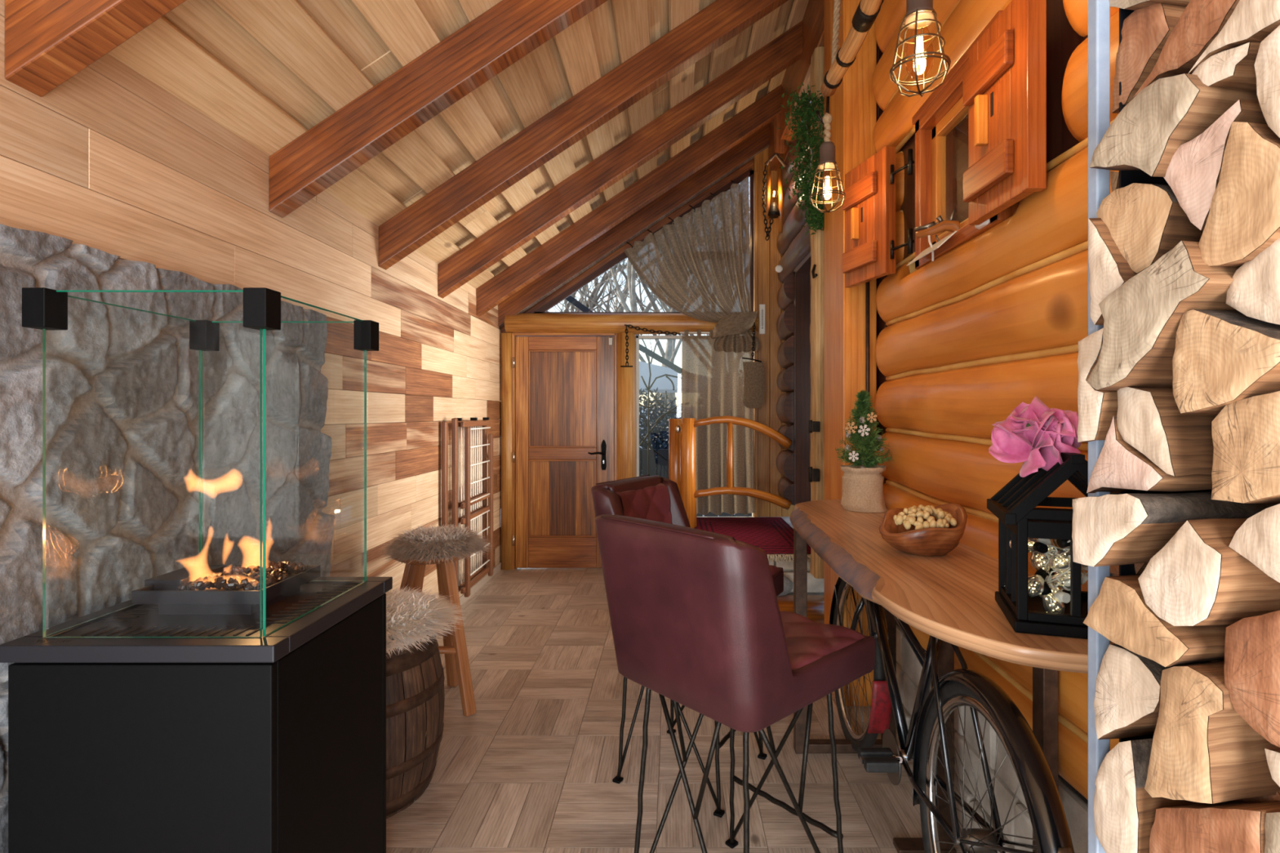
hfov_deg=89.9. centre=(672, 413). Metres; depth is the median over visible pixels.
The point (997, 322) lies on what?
wall
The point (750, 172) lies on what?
window
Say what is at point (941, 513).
nut
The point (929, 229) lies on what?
branch
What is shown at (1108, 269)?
log
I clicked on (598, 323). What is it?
trim
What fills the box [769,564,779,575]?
seat cushion
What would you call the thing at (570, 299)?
pergola beam
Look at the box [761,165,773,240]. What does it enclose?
chain
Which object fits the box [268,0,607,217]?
rafter
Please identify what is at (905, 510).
nut
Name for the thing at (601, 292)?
bare tree
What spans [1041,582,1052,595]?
socket
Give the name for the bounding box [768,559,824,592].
wall
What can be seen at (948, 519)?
nut
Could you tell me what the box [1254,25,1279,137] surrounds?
log
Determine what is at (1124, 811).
log
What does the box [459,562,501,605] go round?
baseboard
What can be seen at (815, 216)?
garland
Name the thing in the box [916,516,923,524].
nut
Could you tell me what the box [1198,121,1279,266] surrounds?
log
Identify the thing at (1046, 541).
socket
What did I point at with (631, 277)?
bare tree
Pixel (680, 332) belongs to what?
curtain rod
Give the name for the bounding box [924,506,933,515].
nut
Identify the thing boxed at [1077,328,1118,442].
log
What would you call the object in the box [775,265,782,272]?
sensor
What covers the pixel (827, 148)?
socket
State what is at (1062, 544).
socket
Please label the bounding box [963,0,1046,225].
shutter
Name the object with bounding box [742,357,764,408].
sign
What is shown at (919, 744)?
bicycle
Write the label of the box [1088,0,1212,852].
rack
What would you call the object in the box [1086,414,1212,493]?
log
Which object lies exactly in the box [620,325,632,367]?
chain
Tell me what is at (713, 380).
curtain
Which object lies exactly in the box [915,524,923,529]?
nut
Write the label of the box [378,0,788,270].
rafter
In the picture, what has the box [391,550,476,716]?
stool
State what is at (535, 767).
floor
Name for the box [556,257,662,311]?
bare tree
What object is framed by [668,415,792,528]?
railing
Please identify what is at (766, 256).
wall
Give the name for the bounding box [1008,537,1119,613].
lantern decoration
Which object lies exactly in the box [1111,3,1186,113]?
log
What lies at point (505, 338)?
trim
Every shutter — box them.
[842,146,914,288]
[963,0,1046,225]
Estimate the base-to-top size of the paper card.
0.066 m
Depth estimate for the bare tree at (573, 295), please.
13.92 m
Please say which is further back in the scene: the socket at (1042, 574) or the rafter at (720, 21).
the rafter at (720, 21)
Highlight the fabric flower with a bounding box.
[988,395,1080,477]
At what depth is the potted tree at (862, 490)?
2.55 m
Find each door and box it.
[512,336,614,568]
[809,272,810,501]
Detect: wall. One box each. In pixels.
[0,0,501,597]
[501,158,754,333]
[753,147,794,517]
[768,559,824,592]
[776,0,1119,852]
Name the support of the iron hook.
attached to the wall at (997, 322)
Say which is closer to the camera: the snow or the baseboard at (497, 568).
the baseboard at (497, 568)
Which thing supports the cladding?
attached to the wall at (108, 160)
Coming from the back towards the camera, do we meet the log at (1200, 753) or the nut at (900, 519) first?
the nut at (900, 519)
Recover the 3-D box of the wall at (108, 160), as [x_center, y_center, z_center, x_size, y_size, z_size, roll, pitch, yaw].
[-1.509,0.124,2.050,0.101,2.592,6.900,0,0,0]
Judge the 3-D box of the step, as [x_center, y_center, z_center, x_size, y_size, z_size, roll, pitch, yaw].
[0.590,1.163,3.720,0.820,0.185,0.242,0,0,0]
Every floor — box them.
[386,567,964,852]
[696,516,824,595]
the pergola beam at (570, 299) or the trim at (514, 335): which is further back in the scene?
the pergola beam at (570, 299)
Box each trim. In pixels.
[500,333,515,570]
[504,313,758,334]
[511,332,617,569]
[617,332,636,479]
[768,0,824,170]
[794,251,810,506]
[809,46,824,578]
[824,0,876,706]
[900,0,1088,262]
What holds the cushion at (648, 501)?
on the bar chair at (657, 498)
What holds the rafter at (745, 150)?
attached to the ceiling
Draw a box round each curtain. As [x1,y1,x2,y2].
[623,175,759,353]
[681,329,755,515]
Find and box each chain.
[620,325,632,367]
[624,324,680,335]
[751,322,755,359]
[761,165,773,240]
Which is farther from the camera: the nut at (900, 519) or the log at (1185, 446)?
the nut at (900, 519)
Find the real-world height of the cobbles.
0.133 m
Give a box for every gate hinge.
[808,420,819,432]
[808,466,819,482]
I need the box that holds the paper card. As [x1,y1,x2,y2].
[906,231,956,266]
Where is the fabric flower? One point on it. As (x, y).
(1035, 434)
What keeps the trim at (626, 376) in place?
attached to the wall at (750, 164)
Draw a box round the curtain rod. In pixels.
[680,332,754,333]
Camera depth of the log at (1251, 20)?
0.64 m
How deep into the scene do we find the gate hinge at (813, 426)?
3.45 m
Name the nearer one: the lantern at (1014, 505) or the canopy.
the lantern at (1014, 505)
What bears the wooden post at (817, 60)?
attached to the wall at (997, 322)
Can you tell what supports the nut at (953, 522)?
in the bowl
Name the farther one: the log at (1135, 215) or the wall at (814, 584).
the wall at (814, 584)
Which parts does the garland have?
stem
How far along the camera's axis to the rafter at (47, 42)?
1.41 m
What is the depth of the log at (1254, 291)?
0.63 m
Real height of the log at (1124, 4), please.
0.096 m
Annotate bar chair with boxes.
[591,475,783,817]
[594,514,875,852]
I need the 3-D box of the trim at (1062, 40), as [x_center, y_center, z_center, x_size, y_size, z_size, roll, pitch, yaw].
[0.960,-0.850,2.050,0.030,0.500,1.200,0,0,0]
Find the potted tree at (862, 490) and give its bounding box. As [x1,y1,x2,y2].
[835,389,894,512]
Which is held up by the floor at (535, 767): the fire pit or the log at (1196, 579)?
the fire pit
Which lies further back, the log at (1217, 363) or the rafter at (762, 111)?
the rafter at (762, 111)
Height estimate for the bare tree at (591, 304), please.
7.522 m
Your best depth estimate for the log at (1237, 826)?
0.67 m
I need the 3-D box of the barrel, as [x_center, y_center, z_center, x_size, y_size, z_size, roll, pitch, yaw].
[-1.085,1.040,2.240,0.544,0.560,0.544,0,0,0]
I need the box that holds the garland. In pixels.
[775,81,824,235]
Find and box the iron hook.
[811,264,817,278]
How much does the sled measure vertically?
1.172 m
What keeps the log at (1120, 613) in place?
on the log at (1200, 753)
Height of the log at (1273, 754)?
0.044 m
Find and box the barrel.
[386,632,444,818]
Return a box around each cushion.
[615,483,671,524]
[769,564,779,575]
[779,611,866,669]
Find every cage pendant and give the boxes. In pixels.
[808,112,845,213]
[889,0,951,97]
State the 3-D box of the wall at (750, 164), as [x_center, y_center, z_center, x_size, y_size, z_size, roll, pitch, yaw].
[-0.302,-1.627,5.540,2.770,2.016,0.040,0,0,0]
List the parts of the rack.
post, plate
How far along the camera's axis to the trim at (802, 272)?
4.83 m
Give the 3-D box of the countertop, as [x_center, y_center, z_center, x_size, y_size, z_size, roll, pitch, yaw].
[0.671,0.415,1.965,0.458,0.050,1.930,0,0,0]
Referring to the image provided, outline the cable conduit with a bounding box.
[865,281,869,437]
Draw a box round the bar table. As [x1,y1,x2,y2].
[789,499,1115,852]
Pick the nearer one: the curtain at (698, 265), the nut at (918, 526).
the nut at (918, 526)
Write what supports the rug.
on the floor at (786, 519)
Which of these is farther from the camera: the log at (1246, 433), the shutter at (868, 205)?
the shutter at (868, 205)
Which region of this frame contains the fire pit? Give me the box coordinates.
[0,287,392,852]
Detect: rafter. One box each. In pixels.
[4,0,186,97]
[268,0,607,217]
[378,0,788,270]
[438,20,802,298]
[475,84,783,316]
[497,123,768,327]
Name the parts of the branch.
cord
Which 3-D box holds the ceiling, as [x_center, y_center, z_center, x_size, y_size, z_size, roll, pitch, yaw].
[-0.255,-1.792,1.585,2.922,2.047,7.831,0,0,0]
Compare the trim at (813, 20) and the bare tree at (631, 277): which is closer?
the trim at (813, 20)
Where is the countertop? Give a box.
[789,499,1115,673]
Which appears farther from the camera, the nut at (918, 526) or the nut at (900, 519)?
the nut at (900, 519)
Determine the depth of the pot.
1.79 m
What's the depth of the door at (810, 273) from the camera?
4.80 m
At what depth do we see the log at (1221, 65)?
0.66 m
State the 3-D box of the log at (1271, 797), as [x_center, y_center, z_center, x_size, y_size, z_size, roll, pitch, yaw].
[0.720,0.386,0.717,0.197,0.126,0.080,0,0,-10]
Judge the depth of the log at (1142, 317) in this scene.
0.71 m
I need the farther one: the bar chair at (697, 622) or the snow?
the snow
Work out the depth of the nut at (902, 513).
1.80 m
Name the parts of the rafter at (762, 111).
lantern bracket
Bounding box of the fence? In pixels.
[639,449,751,516]
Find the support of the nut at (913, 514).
in the bowl
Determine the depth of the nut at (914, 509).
1.78 m
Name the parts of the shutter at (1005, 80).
handle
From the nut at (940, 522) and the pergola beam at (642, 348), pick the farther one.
the pergola beam at (642, 348)
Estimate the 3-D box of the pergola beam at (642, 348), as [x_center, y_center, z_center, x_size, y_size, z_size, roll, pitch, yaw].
[-0.141,-0.601,7.000,0.879,0.547,0.060,0,0,0]
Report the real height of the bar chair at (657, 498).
1.064 m
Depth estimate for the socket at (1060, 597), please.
1.15 m
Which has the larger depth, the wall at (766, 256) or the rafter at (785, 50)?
the wall at (766, 256)
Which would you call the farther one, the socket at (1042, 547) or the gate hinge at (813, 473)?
the gate hinge at (813, 473)
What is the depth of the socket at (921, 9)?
1.53 m
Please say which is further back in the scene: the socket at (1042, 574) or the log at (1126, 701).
the socket at (1042, 574)
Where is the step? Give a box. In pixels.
[776,595,824,623]
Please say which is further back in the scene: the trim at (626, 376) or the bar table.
the trim at (626, 376)
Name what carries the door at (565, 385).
in the wall at (750, 164)
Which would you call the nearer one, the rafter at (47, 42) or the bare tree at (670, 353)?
the rafter at (47, 42)
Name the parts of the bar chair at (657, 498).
leg, leg, backrest, leg, leg, seat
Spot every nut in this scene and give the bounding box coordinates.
[896,515,903,524]
[897,511,905,515]
[902,507,908,515]
[904,520,911,529]
[906,512,916,517]
[907,516,915,524]
[911,507,917,513]
[915,511,924,518]
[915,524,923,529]
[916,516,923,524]
[922,520,929,528]
[923,511,929,519]
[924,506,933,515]
[926,515,934,523]
[929,520,936,527]
[937,510,944,519]
[937,518,943,528]
[942,519,946,526]
[945,516,951,523]
[950,517,956,526]
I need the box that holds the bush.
[639,386,681,475]
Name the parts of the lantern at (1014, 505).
corner post, corner post, roof frame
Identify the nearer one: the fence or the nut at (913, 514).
the nut at (913, 514)
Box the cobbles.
[777,575,793,595]
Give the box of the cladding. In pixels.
[0,223,334,852]
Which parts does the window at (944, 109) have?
sash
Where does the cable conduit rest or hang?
attached to the wall at (997, 322)
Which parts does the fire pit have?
glass panel, glass panel, burner plate, glass panel, glass panel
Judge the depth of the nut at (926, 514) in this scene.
1.75 m
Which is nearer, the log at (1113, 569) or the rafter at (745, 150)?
the log at (1113, 569)
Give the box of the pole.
[815,0,882,124]
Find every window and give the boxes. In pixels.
[533,168,754,313]
[635,335,753,516]
[911,9,1019,269]
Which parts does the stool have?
leg, leg, seat, leg, leg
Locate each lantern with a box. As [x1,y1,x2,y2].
[764,152,786,233]
[986,452,1119,641]
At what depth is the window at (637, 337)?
5.45 m
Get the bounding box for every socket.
[818,141,836,169]
[904,0,934,28]
[1032,541,1048,553]
[1034,568,1047,580]
[1038,538,1050,545]
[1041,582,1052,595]
[1044,575,1052,582]
[1054,590,1070,603]
[1056,539,1070,548]
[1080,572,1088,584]
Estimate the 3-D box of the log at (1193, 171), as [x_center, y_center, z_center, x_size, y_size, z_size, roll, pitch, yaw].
[0.689,-0.258,0.713,0.258,0.124,0.093,0,0,-10]
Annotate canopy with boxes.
[639,360,681,392]
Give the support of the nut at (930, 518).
in the bowl
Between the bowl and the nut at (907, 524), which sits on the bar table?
the bowl
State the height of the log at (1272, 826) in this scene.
0.070 m
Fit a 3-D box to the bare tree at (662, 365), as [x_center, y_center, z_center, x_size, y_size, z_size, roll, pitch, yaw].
[0.120,-3.739,18.542,5.608,10.556,5.203,0,0,42]
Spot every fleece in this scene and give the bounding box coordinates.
[377,524,493,565]
[385,585,466,657]
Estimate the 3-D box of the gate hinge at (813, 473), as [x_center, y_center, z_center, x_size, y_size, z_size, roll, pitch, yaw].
[0.769,0.333,3.478,0.051,0.084,0.066,0,0,0]
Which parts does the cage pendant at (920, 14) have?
bulb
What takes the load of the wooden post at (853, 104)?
attached to the wall at (997, 322)
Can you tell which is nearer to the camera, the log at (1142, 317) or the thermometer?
the log at (1142, 317)
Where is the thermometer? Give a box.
[759,304,764,333]
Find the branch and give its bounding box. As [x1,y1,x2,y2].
[914,208,960,261]
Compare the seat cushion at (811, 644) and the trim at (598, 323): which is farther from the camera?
the trim at (598, 323)
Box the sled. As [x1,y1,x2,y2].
[441,417,493,597]
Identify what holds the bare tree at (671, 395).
on the snow
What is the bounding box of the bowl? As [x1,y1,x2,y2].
[879,502,967,555]
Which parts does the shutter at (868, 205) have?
handle, board panel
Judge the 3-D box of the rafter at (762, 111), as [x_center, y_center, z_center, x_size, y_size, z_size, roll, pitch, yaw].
[-0.310,-1.601,4.808,2.300,1.738,0.095,0,0,0]
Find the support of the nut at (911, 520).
in the bowl
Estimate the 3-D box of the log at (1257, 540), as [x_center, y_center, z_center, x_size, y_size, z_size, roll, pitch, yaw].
[0.699,0.124,0.651,0.261,0.085,0.057,0,0,-10]
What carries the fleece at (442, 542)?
on the stool
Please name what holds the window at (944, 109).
in the wall at (997, 322)
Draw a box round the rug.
[694,516,810,562]
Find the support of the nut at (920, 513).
in the bowl
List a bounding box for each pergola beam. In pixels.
[564,295,592,311]
[639,343,681,374]
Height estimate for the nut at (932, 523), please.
0.027 m
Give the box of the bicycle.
[829,577,1075,852]
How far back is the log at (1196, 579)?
0.67 m
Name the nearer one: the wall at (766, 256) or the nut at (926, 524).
the nut at (926, 524)
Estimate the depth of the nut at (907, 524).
1.75 m
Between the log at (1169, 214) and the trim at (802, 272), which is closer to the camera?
the log at (1169, 214)
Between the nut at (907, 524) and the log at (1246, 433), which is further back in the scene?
the nut at (907, 524)
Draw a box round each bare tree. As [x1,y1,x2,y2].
[546,258,638,311]
[555,258,657,335]
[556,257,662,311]
[564,288,616,311]
[570,259,627,311]
[579,271,684,472]
[598,200,749,335]
[614,262,677,435]
[639,351,681,475]
[649,194,749,445]
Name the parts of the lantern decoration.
bulb, bulb, bulb, bulb, bulb, bulb, bulb, bulb, bulb, bulb, bulb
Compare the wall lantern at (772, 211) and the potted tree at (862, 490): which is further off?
the wall lantern at (772, 211)
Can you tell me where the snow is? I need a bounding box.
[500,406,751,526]
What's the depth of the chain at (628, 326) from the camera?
5.31 m
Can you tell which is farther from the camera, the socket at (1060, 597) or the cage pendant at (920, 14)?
the cage pendant at (920, 14)
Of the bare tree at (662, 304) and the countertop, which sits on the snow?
the bare tree at (662, 304)
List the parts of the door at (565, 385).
rail, rail, rail, panel molding, panel molding, panel, panel, lever, handle plate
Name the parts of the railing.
post, post, rail, rail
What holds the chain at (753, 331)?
hanging from the trim at (598, 323)
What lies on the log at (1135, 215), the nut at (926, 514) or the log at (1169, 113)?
the log at (1169, 113)
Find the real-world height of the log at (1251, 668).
0.136 m
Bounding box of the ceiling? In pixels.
[107,0,808,288]
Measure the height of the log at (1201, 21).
0.076 m
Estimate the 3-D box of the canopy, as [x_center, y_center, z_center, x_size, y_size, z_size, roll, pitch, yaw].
[-0.950,0.372,8.600,3.300,2.145,1.200,0,0,0]
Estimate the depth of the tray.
1.47 m
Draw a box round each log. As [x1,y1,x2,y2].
[1071,491,1279,566]
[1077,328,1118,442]
[1083,574,1231,666]
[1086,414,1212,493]
[1087,240,1257,391]
[1088,73,1258,180]
[1088,217,1163,324]
[1093,644,1211,739]
[1093,738,1200,852]
[1096,182,1203,273]
[1108,0,1191,13]
[1110,170,1119,191]
[1110,523,1147,574]
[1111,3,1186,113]
[1116,386,1217,475]
[1133,0,1239,97]
[1137,518,1279,626]
[1144,660,1279,804]
[1149,800,1279,852]
[1160,213,1169,240]
[1164,99,1266,230]
[1172,309,1279,413]
[1188,0,1279,75]
[1188,42,1260,91]
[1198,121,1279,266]
[1211,391,1279,503]
[1217,702,1279,802]
[1223,610,1279,747]
[1226,238,1279,324]
[1228,503,1279,582]
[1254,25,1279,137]
[1264,746,1279,786]
[1264,812,1279,852]
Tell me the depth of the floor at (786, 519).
3.91 m
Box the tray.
[131,564,320,604]
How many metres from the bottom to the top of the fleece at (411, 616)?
0.155 m
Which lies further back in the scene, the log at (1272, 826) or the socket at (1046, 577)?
the socket at (1046, 577)
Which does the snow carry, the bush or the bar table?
the bush
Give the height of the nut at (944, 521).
0.022 m
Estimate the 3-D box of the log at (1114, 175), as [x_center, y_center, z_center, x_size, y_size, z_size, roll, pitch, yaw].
[0.685,-0.307,0.862,0.215,0.034,0.016,0,0,-10]

